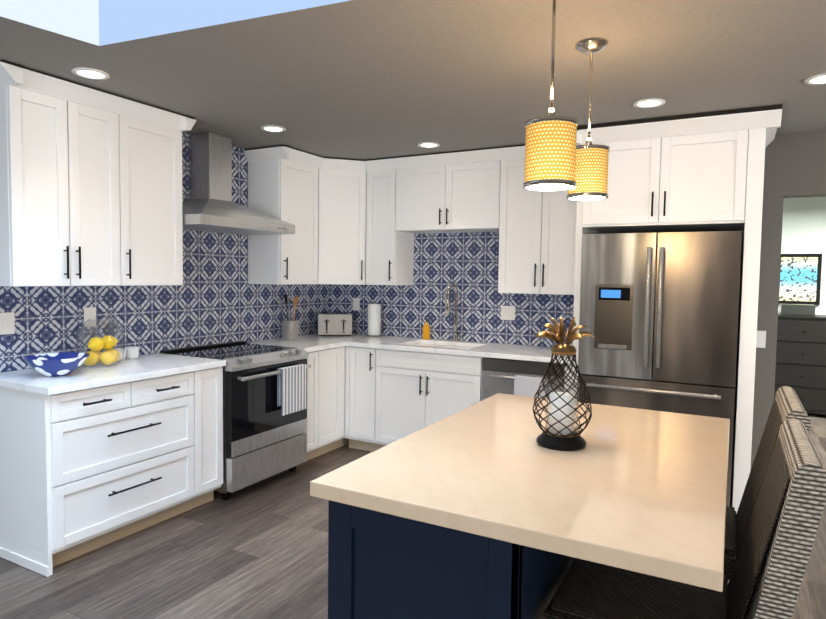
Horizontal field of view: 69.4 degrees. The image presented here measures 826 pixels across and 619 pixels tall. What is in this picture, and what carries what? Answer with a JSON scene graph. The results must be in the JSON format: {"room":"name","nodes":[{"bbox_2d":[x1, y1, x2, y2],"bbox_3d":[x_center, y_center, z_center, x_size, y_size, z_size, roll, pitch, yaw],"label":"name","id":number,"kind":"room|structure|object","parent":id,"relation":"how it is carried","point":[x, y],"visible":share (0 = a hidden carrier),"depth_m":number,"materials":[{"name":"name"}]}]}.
{"room":"kitchen","nodes":[
{"label":"kitchen","id":0,"kind":"room"},
{"bbox_2d":[0,413,825,618],"bbox_3d":[1.208,1.388,2.229,7.200,0.060,11.800,3,4,28],"label":"floor","id":1,"kind":"structure","parent":0,"point":[258,550],"depth_m":2.96,"materials":[{"name":"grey wood"}]},
{"bbox_2d":[0,370,203,576],"bbox_3d":[-1.771,0.809,3.370,0.606,0.882,0.918,3,4,28],"label":"base cabinet","id":2,"kind":"object","parent":1,"relation":"on","point":[83,471],"depth_m":3.04,"materials":[{"name":"white wood"}]},
{"bbox_2d":[0,353,225,394],"bbox_3d":[-1.715,0.348,3.411,0.631,0.035,1.106,3,4,28],"label":"countertop","id":3,"kind":"structure","parent":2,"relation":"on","point":[146,366],"depth_m":3.20,"materials":[{"name":"stone"}]},
{"bbox_2d":[22,352,89,376],"bbox_3d":[-1.866,0.292,3.125,0.306,0.100,0.306,3,4,28],"label":"fruit bowl","id":4,"kind":"object","parent":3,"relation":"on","point":[55,364],"visible":1,"depth_m":3.07,"materials":[{"name":"blue ceramic"}]},
{"bbox_2d":[75,318,125,367],"bbox_3d":[-1.809,0.190,3.454,0.260,0.270,0.260,3,4,28],"label":"lemon jar","id":5,"kind":"object","parent":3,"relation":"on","point":[106,358],"visible":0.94,"depth_m":3.41,"materials":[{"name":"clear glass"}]},
{"bbox_2d":[113,346,138,360],"bbox_3d":[-1.793,0.275,3.722,0.075,0.072,0.166,3,4,28],"label":"cups","id":6,"kind":"object","parent":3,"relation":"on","point":[131,352],"visible":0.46,"depth_m":3.73,"materials":[{"name":"white ceramic"}]},
{"bbox_2d":[204,367,222,503],"bbox_3d":[-1.523,0.787,3.828,0.606,0.882,0.229,3,4,28],"label":"base cabinet","id":7,"kind":"object","parent":1,"relation":"on","point":[213,377],"depth_m":3.72,"materials":[{"name":"white wood"}]},
{"bbox_2d":[160,341,310,499],"bbox_3d":[-1.221,0.745,4.232,0.738,0.935,0.760,3,4,28],"label":"stove","id":8,"kind":"object","parent":1,"relation":"on","point":[264,410],"visible":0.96,"depth_m":4.03,"materials":[{"name":"metal"}]},
{"bbox_2d":[304,350,323,460],"bbox_3d":[-1.040,0.745,4.720,0.606,0.882,0.258,3,4,28],"label":"base cabinet","id":9,"kind":"object","parent":1,"relation":"on","point":[315,374],"depth_m":4.62,"materials":[{"name":"white wood"}]},
{"bbox_2d":[324,347,339,453],"bbox_3d":[-0.930,0.735,4.923,0.606,0.882,0.403,3,4,28],"label":"base cabinet","id":10,"kind":"object","parent":1,"relation":"on","point":[332,355],"depth_m":4.80,"materials":[{"name":"white wood"}]},
{"bbox_2d":[246,337,343,351],"bbox_3d":[-0.958,0.282,4.804,0.633,0.035,0.522,3,4,28],"label":"countertop","id":11,"kind":"structure","parent":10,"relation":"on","point":[309,344],"depth_m":4.77,"materials":[{"name":"stone"}]},
{"bbox_2d":[278,294,298,339],"bbox_3d":[-1.022,0.060,4.994,0.167,0.383,0.189,3,4,28],"label":"utensil crock","id":12,"kind":"object","parent":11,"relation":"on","point":[290,329],"visible":1,"depth_m":4.95,"materials":[{"name":"metal"}]},
{"bbox_2d":[344,346,379,451],"bbox_3d":[-0.290,0.733,5.124,0.368,0.882,0.658,3,4,28],"label":"base cabinet","id":13,"kind":"object","parent":1,"relation":"on","point":[362,398],"depth_m":4.89,"materials":[{"name":"white wood"}]},
{"bbox_2d":[380,344,482,447],"bbox_3d":[0.215,0.754,4.880,0.966,0.882,0.606,3,4,28],"label":"base cabinet","id":14,"kind":"object","parent":1,"relation":"on","point":[418,390],"depth_m":4.61,"materials":[{"name":"white wood"}]},
{"bbox_2d":[299,333,571,363],"bbox_3d":[0.133,0.391,4.884,2.486,0.232,0.648,3,4,28],"label":"countertop","id":15,"kind":"structure","parent":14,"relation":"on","point":[479,349],"depth_m":4.67,"materials":[{"name":"stone"}]},
{"bbox_2d":[318,313,351,335],"bbox_3d":[-0.709,0.135,5.402,0.300,0.197,0.210,0,3,-10],"label":"toaster","id":16,"kind":"object","parent":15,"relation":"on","point":[334,324],"visible":1,"depth_m":5.32,"materials":[{"name":"metal"}]},
{"bbox_2d":[366,301,382,336],"bbox_3d":[-0.347,0.081,5.354,0.150,0.320,0.150,3,4,28],"label":"paper towel","id":17,"kind":"object","parent":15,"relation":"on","point":[374,319],"visible":1,"depth_m":5.31,"materials":[{"name":"white paper"}]},
{"bbox_2d":[423,317,429,339],"bbox_3d":[0.115,0.164,5.152,0.063,0.190,0.067,3,4,28],"label":"soap bottle","id":18,"kind":"object","parent":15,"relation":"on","point":[426,331],"visible":1,"depth_m":5.13,"materials":[{"name":"orange"}]},
{"bbox_2d":[445,282,463,341],"bbox_3d":[0.346,0.024,4.947,0.106,0.498,0.218,3,4,28],"label":"faucet","id":19,"kind":"object","parent":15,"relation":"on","point":[447,312],"visible":1,"depth_m":5.01,"materials":[{"name":"silver metal"}]},
{"bbox_2d":[328,500,574,618],"bbox_3d":[0.319,0.913,2.070,0.529,0.877,1.343,3,4,28],"label":"kitchen island","id":20,"kind":"object","parent":1,"relation":"on","point":[381,565],"visible":0.35,"depth_m":1.48,"materials":[{"name":"blue wood"}]},
{"bbox_2d":[310,393,729,591],"bbox_3d":[0.488,0.461,1.959,0.967,0.040,1.409,3,4,28],"label":"island countertop","id":21,"kind":"structure","parent":20,"relation":"on","point":[643,491],"depth_m":1.57,"materials":[{"name":"stone"}]},
{"bbox_2d":[533,316,596,450],"bbox_3d":[0.488,0.231,1.939,0.206,0.420,0.207,3,4,28],"label":"lantern","id":22,"kind":"object","parent":21,"relation":"on","point":[560,433],"visible":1,"depth_m":1.91,"materials":[{"name":"black metal"}]},
{"bbox_2d":[481,357,564,400],"bbox_3d":[0.888,0.787,4.475,0.596,0.879,0.650,3,4,28],"label":"dishwasher","id":23,"kind":"object","parent":1,"relation":"on","point":[513,377],"visible":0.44,"depth_m":4.23,"materials":[{"name":"metal"}]},
{"bbox_2d":[577,231,741,506],"bbox_3d":[1.636,0.391,3.975,0.904,1.750,0.802,3,4,28],"label":"fridge","id":24,"kind":"object","parent":1,"relation":"on","point":[659,315],"visible":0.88,"depth_m":3.62,"materials":[{"name":"metal"}]},
{"bbox_2d":[543,418,825,618],"bbox_3d":[0.672,0.837,1.532,0.567,1.101,0.450,3,4,28],"label":"chair","id":25,"kind":"object","parent":1,"relation":"on","point":[768,572],"visible":0.94,"depth_m":1.42,"materials":[{"name":"wicker"}]},
{"bbox_2d":[723,386,810,579],"bbox_3d":[0.961,0.814,2.023,0.567,1.101,0.450,3,4,28],"label":"chair","id":26,"kind":"object","parent":1,"relation":"on","point":[786,404],"visible":0.25,"depth_m":1.87,"materials":[{"name":"wicker"}]},
{"bbox_2d":[774,303,825,414],"bbox_3d":[4.638,0.561,6.570,1.290,1.210,0.580,3,4,28],"label":"dresser","id":27,"kind":"object","parent":1,"relation":"on","point":[800,369],"visible":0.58,"depth_m":6.48,"materials":[{"name":"black wood"}]},
{"bbox_2d":[0,0,825,197],"bbox_3d":[1.249,-1.528,2.069,7.200,0.900,11.800,3,4,28],"label":"ceiling","id":28,"kind":"structure","parent":0,"point":[364,79],"depth_m":2.72,"materials":[{"name":"paint"}]},
{"bbox_2d":[71,67,109,79],"bbox_3d":[-1.581,-1.156,2.925,0.168,0.008,0.168,3,4,28],"label":"recessed light","id":29,"kind":"object","parent":28,"relation":"in","point":[85,72],"visible":0.94,"depth_m":2.92,"materials":[{"name":"white"}]},
{"bbox_2d":[260,125,285,131],"bbox_3d":[-0.931,-1.205,3.977,0.168,0.008,0.168,3,4,28],"label":"recessed light","id":30,"kind":"object","parent":28,"relation":"in","point":[271,128],"visible":1,"depth_m":3.97,"materials":[{"name":"white"}]},
{"bbox_2d":[417,142,439,147],"bbox_3d":[0.116,-1.213,4.399,0.168,0.008,0.168,3,4,28],"label":"recessed light","id":31,"kind":"object","parent":28,"relation":"in","point":[428,144],"visible":0.94,"depth_m":4.39,"materials":[{"name":"white"}]},
{"bbox_2d":[523,0,577,190],"bbox_3d":[0.447,-0.736,1.911,0.168,0.683,0.168,3,4,28],"label":"pendant light","id":32,"kind":"object","parent":28,"relation":"hanging from","point":[550,151],"visible":1,"depth_m":1.86,"materials":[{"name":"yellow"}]},
{"bbox_2d":[567,38,609,200],"bbox_3d":[0.740,-0.787,2.499,0.168,0.636,0.168,3,4,28],"label":"pendant light","id":33,"kind":"object","parent":28,"relation":"hanging from","point":[591,174],"visible":0.98,"depth_m":2.44,"materials":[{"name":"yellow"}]},
{"bbox_2d":[633,98,665,107],"bbox_3d":[1.301,-1.135,3.283,0.168,0.008,0.168,3,4,28],"label":"recessed light","id":34,"kind":"object","parent":28,"relation":"in","point":[650,103],"visible":0.92,"depth_m":3.28,"materials":[{"name":"white"}]},
{"bbox_2d":[804,73,825,84],"bbox_3d":[1.969,-1.102,2.849,0.168,0.008,0.168,3,4,28],"label":"recessed light","id":35,"kind":"object","parent":28,"relation":"in","point":[819,79],"visible":0.96,"depth_m":2.87,"materials":[{"name":"white"}]},
{"bbox_2d":[356,130,825,489],"bbox_3d":[2.297,0.046,4.140,6.960,2.440,0.105,3,4,28],"label":"wall","id":36,"kind":"structure","parent":0,"point":[794,208],"depth_m":4.02,"materials":[{"name":"grey paint"}]},
{"bbox_2d":[0,64,135,286],"bbox_3d":[-1.935,-0.651,3.232,0.336,1.041,0.641,3,4,28],"label":"upper cabinet","id":37,"kind":"object","parent":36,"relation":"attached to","point":[90,186],"depth_m":3.09,"materials":[{"name":"white wood"}]},
{"bbox_2d":[132,100,187,285],"bbox_3d":[-1.720,-0.670,3.629,0.336,1.041,0.495,3,4,28],"label":"upper cabinet","id":38,"kind":"object","parent":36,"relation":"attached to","point":[157,219],"depth_m":3.60,"materials":[{"name":"white wood"}]},
{"bbox_2d":[0,133,331,371],"bbox_3d":[-1.579,-0.477,4.277,0.012,1.520,3.300,3,4,28],"label":"tiled wall","id":39,"kind":"structure","parent":36,"relation":"attached to","point":[215,298],"depth_m":4.21,"materials":[{"name":"blue tile"}]},
{"bbox_2d":[0,312,14,334],"bbox_3d":[-2.185,0.075,3.174,0.009,0.115,0.118,3,4,28],"label":"electrical outlet plate","id":40,"kind":"object","parent":39,"relation":"attached to","point":[7,323],"depth_m":3.19,"materials":[{"name":"white plastic"}]},
{"bbox_2d":[84,307,95,326],"bbox_3d":[-1.953,0.045,3.605,0.008,0.115,0.072,3,4,28],"label":"electrical outlet plate","id":41,"kind":"object","parent":39,"relation":"attached to","point":[89,313],"depth_m":3.60,"materials":[{"name":"white plastic"}]},
{"bbox_2d":[182,133,294,234],"bbox_3d":[-1.313,-0.893,4.204,0.489,0.667,0.904,3,4,28],"label":"range hood","id":42,"kind":"object","parent":39,"relation":"attached to","point":[210,206],"visible":0.98,"depth_m":4.17,"materials":[{"name":"metal"}]},
{"bbox_2d":[244,145,323,284],"bbox_3d":[-1.022,-0.729,4.880,0.371,1.041,0.531,3,4,28],"label":"upper cabinet","id":43,"kind":"object","parent":36,"relation":"attached to","point":[286,184],"depth_m":4.70,"materials":[{"name":"white wood"}]},
{"bbox_2d":[324,157,363,284],"bbox_3d":[-0.666,-0.746,5.280,0.616,1.041,0.617,3,4,28],"label":"upper cabinet","id":44,"kind":"object","parent":36,"relation":"attached to","point":[343,177],"depth_m":5.06,"materials":[{"name":"white wood"}]},
{"bbox_2d":[364,156,413,284],"bbox_3d":[-0.204,-0.733,5.171,0.404,1.041,0.371,3,4,28],"label":"upper cabinet","id":45,"kind":"object","parent":36,"relation":"attached to","point":[388,251],"depth_m":5.05,"materials":[{"name":"white wood"}]},
{"bbox_2d":[400,148,499,235],"bbox_3d":[0.336,-0.938,4.888,0.915,0.586,0.336,3,4,28],"label":"upper cabinet","id":46,"kind":"object","parent":36,"relation":"attached to","point":[445,192],"depth_m":4.71,"materials":[{"name":"white wood"}]},
{"bbox_2d":[332,232,573,346],"bbox_3d":[0.315,-0.207,5.135,2.490,0.940,0.012,3,4,28],"label":"tiled wall","id":47,"kind":"structure","parent":36,"relation":"attached to","point":[469,260],"depth_m":5.09,"materials":[{"name":"blue tile"}]},
{"bbox_2d":[353,298,359,310],"bbox_3d":[-0.532,-0.049,5.589,0.072,0.115,0.008,3,4,28],"label":"electrical outlet plate","id":48,"kind":"object","parent":47,"relation":"attached to","point":[356,301],"depth_m":5.58,"materials":[{"name":"white plastic"}]},
{"bbox_2d":[501,306,514,319],"bbox_3d":[0.778,0.028,4.883,0.118,0.115,0.008,3,4,28],"label":"electrical outlet plate","id":49,"kind":"object","parent":47,"relation":"attached to","point":[507,312],"depth_m":4.88,"materials":[{"name":"white plastic"}]},
{"bbox_2d":[496,140,591,295],"bbox_3d":[1.025,-0.660,4.528,0.660,1.081,0.336,3,4,28],"label":"upper cabinet","id":50,"kind":"object","parent":36,"relation":"attached to","point":[540,236],"depth_m":4.41,"materials":[{"name":"white wood"}]},
{"bbox_2d":[580,112,751,233],"bbox_3d":[1.679,-0.839,3.955,0.930,0.610,0.706,3,4,28],"label":"upper cabinet","id":51,"kind":"object","parent":36,"relation":"attached to","point":[690,175],"depth_m":3.61,"materials":[{"name":"white wood"}]},
{"bbox_2d":[756,331,765,347],"bbox_3d":[2.356,0.202,4.050,0.072,0.115,0.009,3,4,28],"label":"electrical outlet plate","id":52,"kind":"object","parent":36,"relation":"attached to","point":[761,335],"depth_m":4.04,"materials":[{"name":"white plastic"}]},
{"bbox_2d":[779,254,821,304],"bbox_3d":[4.489,-0.353,6.948,0.440,0.590,0.038,3,4,28],"label":"picture frame","id":53,"kind":"object","parent":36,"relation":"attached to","point":[800,278],"visible":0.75,"depth_m":6.92,"materials":[{"name":"black"}]}
]}

